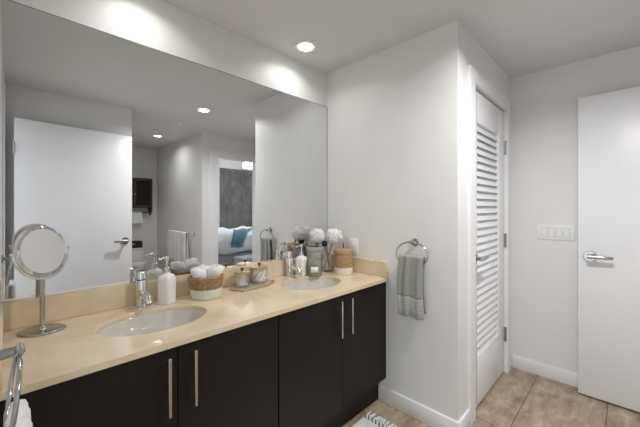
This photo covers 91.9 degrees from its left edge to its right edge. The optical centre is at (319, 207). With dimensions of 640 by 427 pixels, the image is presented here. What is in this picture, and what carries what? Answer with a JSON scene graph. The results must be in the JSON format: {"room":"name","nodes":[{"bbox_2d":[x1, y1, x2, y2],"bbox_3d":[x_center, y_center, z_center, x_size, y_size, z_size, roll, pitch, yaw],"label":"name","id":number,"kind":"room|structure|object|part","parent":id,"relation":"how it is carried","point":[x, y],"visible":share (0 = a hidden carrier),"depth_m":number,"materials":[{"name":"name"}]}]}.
{"room":"bathroom","nodes":[
{"label":"bathroom","id":0,"kind":"room"},
{"bbox_2d":[4,0,326,302],"bbox_3d":[-0.661,0.127,1.890,0.114,2.440,2.160,0,0,45],"label":"wall","id":1,"kind":"structure","parent":0,"point":[160,25],"depth_m":1.75,"materials":[{"name":"paint"}]},
{"bbox_2d":[0,0,326,302],"bbox_3d":[-0.596,-0.224,1.867,0.007,1.195,1.864,0,0,45],"label":"wall mirror","id":2,"kind":"object","parent":1,"relation":"attached to","point":[137,155],"visible":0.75,"depth_m":1.54,"materials":[{"name":"silver mirror"}]},
{"bbox_2d":[0,254,327,330],"bbox_3d":[-0.588,0.427,1.860,0.017,0.108,1.862,0,0,45],"label":"backsplash","id":3,"kind":"structure","parent":1,"relation":"attached to","point":[21,313],"depth_m":1.41,"materials":[{"name":"beige stone"}]},
{"bbox_2d":[327,19,464,420],"bbox_3d":[0.470,0.127,2.209,1.047,2.440,0.120,0,0,45],"label":"wall","id":4,"kind":"structure","parent":0,"point":[396,114],"depth_m":2.00,"materials":[{"name":"paint"}]},
{"bbox_2d":[349,238,357,253],"bbox_3d":[0.252,0.292,2.335,0.084,0.116,0.008,0,0,45],"label":"wall outlet","id":5,"kind":"object","parent":4,"relation":"attached to","point":[353,243],"visible":0.79,"depth_m":2.32,"materials":[{"name":"white plastic"}]},
{"bbox_2d":[351,242,354,250],"bbox_3d":[0.249,0.292,2.333,0.034,0.066,0.002,0,0,45],"label":"socket","id":6,"kind":"object","parent":5,"relation":"attached to","point":[352,243],"depth_m":2.33,"materials":[{"name":"white plastic"}]},
{"bbox_2d":[396,238,427,264],"bbox_3d":[0.591,0.288,1.964,0.224,0.182,0.059,0,0,45],"label":"towel ring","id":7,"kind":"object","parent":4,"relation":"attached to","point":[414,241],"visible":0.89,"depth_m":1.97,"materials":[{"name":"silver metal"}]},
{"bbox_2d":[397,254,425,319],"bbox_3d":[0.571,0.494,1.944,0.182,0.388,0.052,0,0,45],"label":"hand towel","id":8,"kind":"object","parent":7,"relation":"hanging from","point":[411,302],"visible":1,"depth_m":1.93,"materials":[{"name":"grey fabric"}]},
{"bbox_2d":[378,384,459,426],"bbox_3d":[0.608,1.295,1.978,0.555,0.104,0.014,0,0,45],"label":"baseboard","id":9,"kind":"structure","parent":4,"relation":"attached to","point":[416,410],"depth_m":1.97,"materials":[{"name":"white paint"}]},
{"bbox_2d":[162,0,639,78],"bbox_3d":[1.396,-1.143,0.631,4.900,0.100,3.460,0,0,45],"label":"ceiling","id":10,"kind":"structure","parent":0,"point":[523,37],"depth_m":1.85,"materials":[{"name":"paint"}]},
{"bbox_2d":[294,40,316,52],"bbox_3d":[-0.097,-1.090,2.101,0.156,0.007,0.156,0,0,45],"label":"recessed light","id":11,"kind":"object","parent":10,"relation":"in","point":[305,46],"visible":1,"depth_m":2.10,"materials":[{"name":"white plastic"}]},
{"bbox_2d":[465,28,510,411],"bbox_3d":[1.213,0.127,2.294,0.110,2.440,1.044,0,0,45],"label":"wall","id":12,"kind":"structure","parent":0,"point":[476,56],"depth_m":1.92,"materials":[{"name":"paint"}]},
{"bbox_2d":[458,409,469,426],"bbox_3d":[0.864,1.295,1.853,0.014,0.104,0.167,0,0,45],"label":"baseboard","id":13,"kind":"structure","parent":12,"relation":"attached to","point":[464,421],"depth_m":1.86,"materials":[{"name":"white paint"}]},
{"bbox_2d":[468,65,510,425],"bbox_3d":[1.218,0.234,2.281,0.116,2.225,0.937,0,0,45],"label":"door frame","id":14,"kind":"structure","parent":12,"relation":"attached to","point":[477,82],"depth_m":1.95,"materials":[{"name":"white paint"}]},
{"bbox_2d":[476,91,506,406],"bbox_3d":[1.253,0.279,2.257,0.106,2.108,0.775,0,0,45],"label":"door","id":15,"kind":"structure","parent":12,"relation":"in","point":[491,147],"depth_m":2.27,"materials":[{"name":"white paint"}]},
{"bbox_3d":[1.064,0.333,2.036,0.064,0.076,0.160,0,0,45],"label":"handle","id":16,"kind":"part","parent":15,"relation":"part of","materials":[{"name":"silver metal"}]},
{"bbox_3d":[1.210,0.213,2.256,0.030,1.582,0.488,0,0,45],"label":"louver panel","id":17,"kind":"part","parent":15,"relation":"part of","materials":[{"name":"white paint"}]},
{"bbox_2d":[342,366,639,426],"bbox_3d":[2.754,1.377,0.653,7.000,0.060,9.200,0,0,45],"label":"floor","id":18,"kind":"structure","parent":0,"point":[517,398],"depth_m":2.05,"materials":[{"name":"tile"}]},
{"bbox_2d":[0,315,277,426],"bbox_3d":[-0.709,0.926,1.324,0.598,0.842,0.929,0,0,45],"label":"vanity cabinet","id":19,"kind":"object","parent":18,"relation":"on","point":[229,378],"visible":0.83,"depth_m":1.15,"materials":[{"name":"brown wood"}]},
{"bbox_3d":[-0.694,0.842,0.983,0.022,0.665,0.460,0,0,45],"label":"door","id":20,"kind":"part","parent":19,"relation":"part of","materials":[{"name":"brown wood"}]},
{"bbox_3d":[-0.538,0.638,1.099,0.038,0.208,0.011,0,0,45],"label":"handle","id":21,"kind":"part","parent":19,"relation":"part of","materials":[{"name":"silver metal"}]},
{"bbox_2d":[0,267,388,400],"bbox_3d":[-0.389,0.493,1.663,0.578,0.022,1.862,0,0,45],"label":"countertop","id":22,"kind":"structure","parent":19,"relation":"on","point":[77,350],"depth_m":1.22,"materials":[{"name":"beige stone"}]},
{"bbox_2d":[0,304,3,391],"bbox_3d":[-1.034,0.427,1.000,0.556,0.108,0.012,0,0,45],"label":"side splash","id":23,"kind":"object","parent":22,"relation":"on","point":[1,305],"visible":0.77,"depth_m":0.92,"materials":[{"name":"beige stone"}]},
{"bbox_2d":[9,226,69,336],"bbox_3d":[-1.081,0.276,1.204,0.122,0.411,0.199,0,0,37],"label":"makeup mirror","id":24,"kind":"object","parent":22,"relation":"on","point":[39,252],"visible":1,"depth_m":1.19,"materials":[{"name":"silver metal"}]},
{"bbox_3d":[-1.081,0.170,1.204,0.051,0.198,0.200,0,0,6],"label":"frame","id":25,"kind":"part","parent":24,"relation":"part of","materials":[{"name":"silver metal"}]},
{"bbox_3d":[-1.081,0.375,1.204,0.036,0.197,0.036,0,0,45],"label":"stem","id":26,"kind":"part","parent":24,"relation":"part of","materials":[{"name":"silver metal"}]},
{"bbox_2d":[20,229,64,272],"bbox_3d":[-1.081,0.170,1.204,0.042,0.173,0.173,0,0,7],"label":"mirror glass","id":27,"kind":"object","parent":24,"relation":"attached to","point":[41,250],"depth_m":1.20,"materials":[{"name":"silver mirror"}]},
{"bbox_2d":[133,270,151,308],"bbox_3d":[-0.844,0.395,1.480,0.178,0.174,0.062,0,0,45],"label":"faucet","id":28,"kind":"object","parent":22,"relation":"on","point":[143,297],"visible":1,"depth_m":1.48,"materials":[{"name":"silver metal"}]},
{"bbox_3d":[-0.822,0.420,1.458,0.116,0.054,0.037,0,0,45],"label":"spout","id":29,"kind":"part","parent":28,"relation":"part of","materials":[{"name":"silver metal"}]},
{"bbox_2d":[98,309,205,336],"bbox_3d":[-0.710,0.574,1.341,0.333,0.140,0.443,0,0,45],"label":"sink basin","id":30,"kind":"object","parent":22,"relation":"in","point":[164,320],"visible":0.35,"depth_m":1.46,"materials":[{"name":"white ceramic"}]},
{"bbox_2d":[158,256,175,304],"bbox_3d":[-0.773,0.362,1.554,0.070,0.239,0.081,0,0,7],"label":"soap dispenser","id":31,"kind":"object","parent":22,"relation":"on","point":[166,281],"visible":1,"depth_m":1.53,"materials":[{"name":"white ceramic"}]},
{"bbox_2d":[158,272,175,304],"bbox_3d":[-0.772,0.403,1.559,0.070,0.158,0.070,0,0,7],"label":"bottle","id":32,"kind":"object","parent":31,"relation":"on","point":[166,281],"depth_m":1.53,"materials":[{"name":"white ceramic"}]},
{"bbox_2d":[188,273,223,300],"bbox_3d":[-0.615,0.424,1.671,0.182,0.116,0.182,0,0,45],"label":"basket","id":33,"kind":"object","parent":22,"relation":"on","point":[208,288],"visible":0.87,"depth_m":1.60,"materials":[{"name":"brown wicker"}]},
{"bbox_2d":[190,267,206,278],"bbox_3d":[-0.637,0.391,1.628,0.075,0.157,0.086,0,0,45],"label":"rolled towel","id":34,"kind":"object","parent":33,"relation":"in","point":[196,272],"visible":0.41,"depth_m":1.60,"materials":[{"name":"white fabric"}]},
{"bbox_2d":[198,264,209,277],"bbox_3d":[-0.635,0.393,1.714,0.078,0.153,0.082,0,0,45],"label":"rolled towel","id":35,"kind":"object","parent":33,"relation":"in","point":[206,267],"visible":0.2,"depth_m":1.70,"materials":[{"name":"white fabric"}]},
{"bbox_2d":[208,264,223,277],"bbox_3d":[-0.564,0.388,1.674,0.081,0.162,0.077,0,0,-24],"label":"rolled towel","id":36,"kind":"object","parent":33,"relation":"in","point":[216,270],"visible":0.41,"depth_m":1.65,"materials":[{"name":"white fabric"}]},
{"bbox_2d":[229,279,274,291],"bbox_3d":[-0.413,0.476,1.904,0.163,0.009,0.326,0,0,41],"label":"glass tray","id":37,"kind":"object","parent":22,"relation":"on","point":[251,286],"visible":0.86,"depth_m":1.86,"materials":[{"name":"white"}]},
{"bbox_2d":[234,267,249,287],"bbox_3d":[-0.468,0.415,1.857,0.094,0.112,0.094,0,0,45],"label":"glass jar","id":38,"kind":"object","parent":37,"relation":"on","point":[241,271],"visible":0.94,"depth_m":1.84,"materials":[{"name":"white"}]},
{"bbox_2d":[237,274,246,285],"bbox_3d":[-0.467,0.429,1.856,0.054,0.069,0.058,0,0,45],"label":"cotton swabs","id":39,"kind":"object","parent":38,"relation":"in","point":[242,282],"visible":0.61,"depth_m":1.85},
{"bbox_3d":[-0.468,0.389,1.857,0.094,0.012,0.094,0,0,45],"label":"lid","id":40,"kind":"part","parent":38,"relation":"part of","materials":[{"name":"gold metal"}]},
{"bbox_3d":[-0.468,0.433,1.857,0.088,0.076,0.088,0,0,45],"label":"glass","id":41,"kind":"part","parent":38,"relation":"part of","materials":[{"name":"white"}]},
{"bbox_2d":[251,262,267,283],"bbox_3d":[-0.385,0.409,1.961,0.108,0.124,0.108,0,0,45],"label":"glass jar","id":42,"kind":"object","parent":37,"relation":"on","point":[259,266],"visible":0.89,"depth_m":1.95,"materials":[{"name":"white"}]},
{"bbox_3d":[-0.385,0.427,1.961,0.102,0.088,0.102,0,0,45],"label":"glass","id":43,"kind":"part","parent":42,"relation":"part of","materials":[{"name":"white"}]},
{"bbox_2d":[253,269,265,280],"bbox_3d":[-0.384,0.423,1.959,0.079,0.075,0.077,0,0,45],"label":"cotton balls","id":44,"kind":"object","parent":42,"relation":"in","point":[258,274],"visible":0.94,"depth_m":1.94},
{"bbox_3d":[-0.385,0.377,1.961,0.108,0.012,0.108,0,0,45],"label":"lid","id":45,"kind":"part","parent":42,"relation":"part of","materials":[{"name":"brown wood"}]},
{"bbox_2d":[283,251,301,276],"bbox_3d":[-0.189,0.395,2.143,0.178,0.174,0.062,0,0,45],"label":"faucet","id":46,"kind":"object","parent":22,"relation":"on","point":[290,266],"visible":1,"depth_m":2.15,"materials":[{"name":"silver metal"}]},
{"bbox_3d":[-0.167,0.420,2.122,0.116,0.054,0.037,0,0,45],"label":"spout","id":47,"kind":"part","parent":46,"relation":"part of","materials":[{"name":"silver metal"}]},
{"bbox_2d":[296,244,306,275],"bbox_3d":[-0.134,0.371,2.195,0.070,0.222,0.082,0,0,25],"label":"soap dispenser","id":48,"kind":"object","parent":22,"relation":"on","point":[301,260],"visible":0.94,"depth_m":2.17,"materials":[{"name":"white ceramic"}]},
{"bbox_2d":[296,254,306,275],"bbox_3d":[-0.132,0.408,2.200,0.070,0.147,0.070,0,0,25],"label":"bottle","id":49,"kind":"object","parent":48,"relation":"on","point":[301,261],"depth_m":2.17,"materials":[{"name":"white ceramic"}]},
{"bbox_2d":[283,279,339,289],"bbox_3d":[-0.053,0.574,1.991,0.333,0.140,0.443,0,0,45],"label":"sink basin","id":50,"kind":"object","parent":22,"relation":"in","point":[311,284],"visible":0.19,"depth_m":2.15,"materials":[{"name":"white ceramic"}]},
{"bbox_2d":[306,245,322,262],"bbox_3d":[-0.043,0.386,2.308,0.126,0.191,0.126,0,0,45],"label":"flower pot","id":51,"kind":"object","parent":22,"relation":"on","point":[313,252],"visible":0.7,"depth_m":2.26,"materials":[{"name":"grey ceramic"}]},
{"bbox_2d":[309,228,325,246],"bbox_3d":[-0.021,0.310,2.304,0.128,0.319,0.128,0,0,45],"label":"hydrangea","id":52,"kind":"object","parent":51,"relation":"in","point":[317,234],"visible":0.99,"depth_m":2.27,"materials":[{"name":"white plant"}]},
{"bbox_2d":[308,259,321,276],"bbox_3d":[-0.038,0.426,2.190,0.100,0.112,0.101,0,0,1],"label":"candle","id":53,"kind":"object","parent":22,"relation":"on","point":[314,268],"visible":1,"depth_m":2.15,"materials":[{"name":"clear glass"}]},
{"bbox_2d":[333,243,352,274],"bbox_3d":[0.171,0.370,2.260,0.145,0.222,0.145,0,0,11],"label":"canister","id":54,"kind":"object","parent":22,"relation":"on","point":[343,257],"visible":1,"depth_m":2.20,"materials":[{"name":"brown wicker"}]},
{"bbox_3d":[0.171,0.319,2.260,0.146,0.045,0.146,0,0,45],"label":"lid","id":55,"kind":"part","parent":54,"relation":"part of","materials":[{"name":"brown wood"}]},
{"bbox_2d":[328,254,387,277],"bbox_3d":[0.264,0.427,2.314,0.556,0.108,0.018,0,0,45],"label":"side splash","id":56,"kind":"object","parent":22,"relation":"on","point":[360,265],"visible":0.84,"depth_m":2.22,"materials":[{"name":"beige stone"}]},
{"bbox_3d":[0.056,0.419,2.351,0.090,0.126,0.090,0,0,45],"label":"vase","id":57,"kind":"object","parent":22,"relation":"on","visible":0},
{"bbox_2d":[322,241,329,268],"bbox_3d":[0.050,0.359,2.337,0.045,0.221,0.087,0,0,45],"label":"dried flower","id":58,"kind":"object","parent":57,"relation":"in","point":[324,243],"visible":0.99,"depth_m":2.31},
{"bbox_2d":[324,227,343,268],"bbox_3d":[0.106,0.310,2.356,0.150,0.320,0.145,0,0,45],"label":"hydrangea","id":59,"kind":"object","parent":57,"relation":"in","point":[334,235],"visible":0.97,"depth_m":2.32,"materials":[{"name":"white plant"}]},
{"bbox_3d":[-0.473,0.638,1.165,0.038,0.208,0.011,0,0,45],"label":"handle","id":60,"kind":"part","parent":19,"relation":"part of","materials":[{"name":"silver metal"}]},
{"bbox_3d":[-0.369,0.842,1.313,0.022,0.665,0.460,0,0,45],"label":"door","id":61,"kind":"part","parent":19,"relation":"part of","materials":[{"name":"brown wood"}]},
{"bbox_2d":[278,282,385,426],"bbox_3d":[-0.055,0.926,1.986,0.598,0.842,0.929,0,0,45],"label":"vanity cabinet","id":62,"kind":"object","parent":18,"relation":"on","point":[332,352],"visible":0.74,"depth_m":1.74,"materials":[{"name":"brown wood"}]},
{"bbox_3d":[-0.040,0.842,1.646,0.022,0.665,0.460,0,0,45],"label":"door","id":63,"kind":"part","parent":62,"relation":"part of","materials":[{"name":"brown wood"}]},
{"bbox_3d":[0.116,0.638,1.762,0.038,0.208,0.011,0,0,45],"label":"handle","id":64,"kind":"part","parent":62,"relation":"part of","materials":[{"name":"silver metal"}]},
{"bbox_3d":[0.181,0.638,1.828,0.038,0.208,0.011,0,0,45],"label":"handle","id":65,"kind":"part","parent":62,"relation":"part of","materials":[{"name":"silver metal"}]},
{"bbox_3d":[0.286,0.842,1.976,0.022,0.665,0.460,0,0,45],"label":"door","id":66,"kind":"part","parent":62,"relation":"part of","materials":[{"name":"brown wood"}]},
{"bbox_2d":[351,411,396,426],"bbox_3d":[0.180,1.335,1.470,0.580,0.022,1.012,0,0,45],"label":"bath mat","id":67,"kind":"object","parent":18,"relation":"on","point":[366,421],"visible":1,"depth_m":1.92,"materials":[{"name":"white fabric"}]},
{"bbox_2d":[511,46,639,372],"bbox_3d":[2.199,0.127,2.137,1.914,2.440,0.120,0,0,45],"label":"wall","id":68,"kind":"structure","parent":0,"point":[544,104],"depth_m":2.43,"materials":[{"name":"paint"}]},
{"bbox_2d":[513,355,577,387],"bbox_3d":[2.194,1.295,2.048,1.596,0.104,0.014,0,0,45],"label":"baseboard","id":69,"kind":"structure","parent":68,"relation":"attached to","point":[570,378],"depth_m":2.44,"materials":[{"name":"white paint"}]},
{"bbox_2d":[538,224,573,240],"bbox_3d":[1.833,0.193,2.408,0.218,0.117,0.009,0,0,45],"label":"light switch","id":70,"kind":"object","parent":68,"relation":"attached to","point":[545,231],"visible":1,"depth_m":2.40,"materials":[{"name":"white plastic"}]},
{"bbox_2d":[578,86,639,411],"bbox_3d":[2.194,0.273,1.896,0.950,2.124,0.108,0,0,44],"label":"door","id":71,"kind":"structure","parent":68,"relation":"in","point":[609,122],"depth_m":2.12,"materials":[{"name":"white paint"}]},
{"bbox_3d":[1.915,0.343,2.134,0.160,0.076,0.064,0,0,45],"label":"handle","id":72,"kind":"part","parent":71,"relation":"part of","materials":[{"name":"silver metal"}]},
{"bbox_3d":[-0.499,0.127,0.377,2.330,2.440,0.120,0,0,45],"label":"wall","id":73,"kind":"structure","parent":0,"visible":0},
{"bbox_2d":[0,342,24,426],"bbox_3d":[-0.639,0.368,0.634,0.224,0.190,0.049,0,0,45],"label":"towel ring","id":74,"kind":"object","parent":73,"relation":"attached to","point":[16,352],"visible":0.98,"depth_m":0.63,"materials":[{"name":"silver metal"}]},
{"bbox_2d":[3,399,32,426],"bbox_3d":[-0.628,0.602,0.644,0.192,0.332,0.056,0,0,45],"label":"hand towel","id":75,"kind":"object","parent":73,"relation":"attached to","point":[24,412],"visible":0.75,"depth_m":0.66,"materials":[{"name":"white fabric"}]}
]}

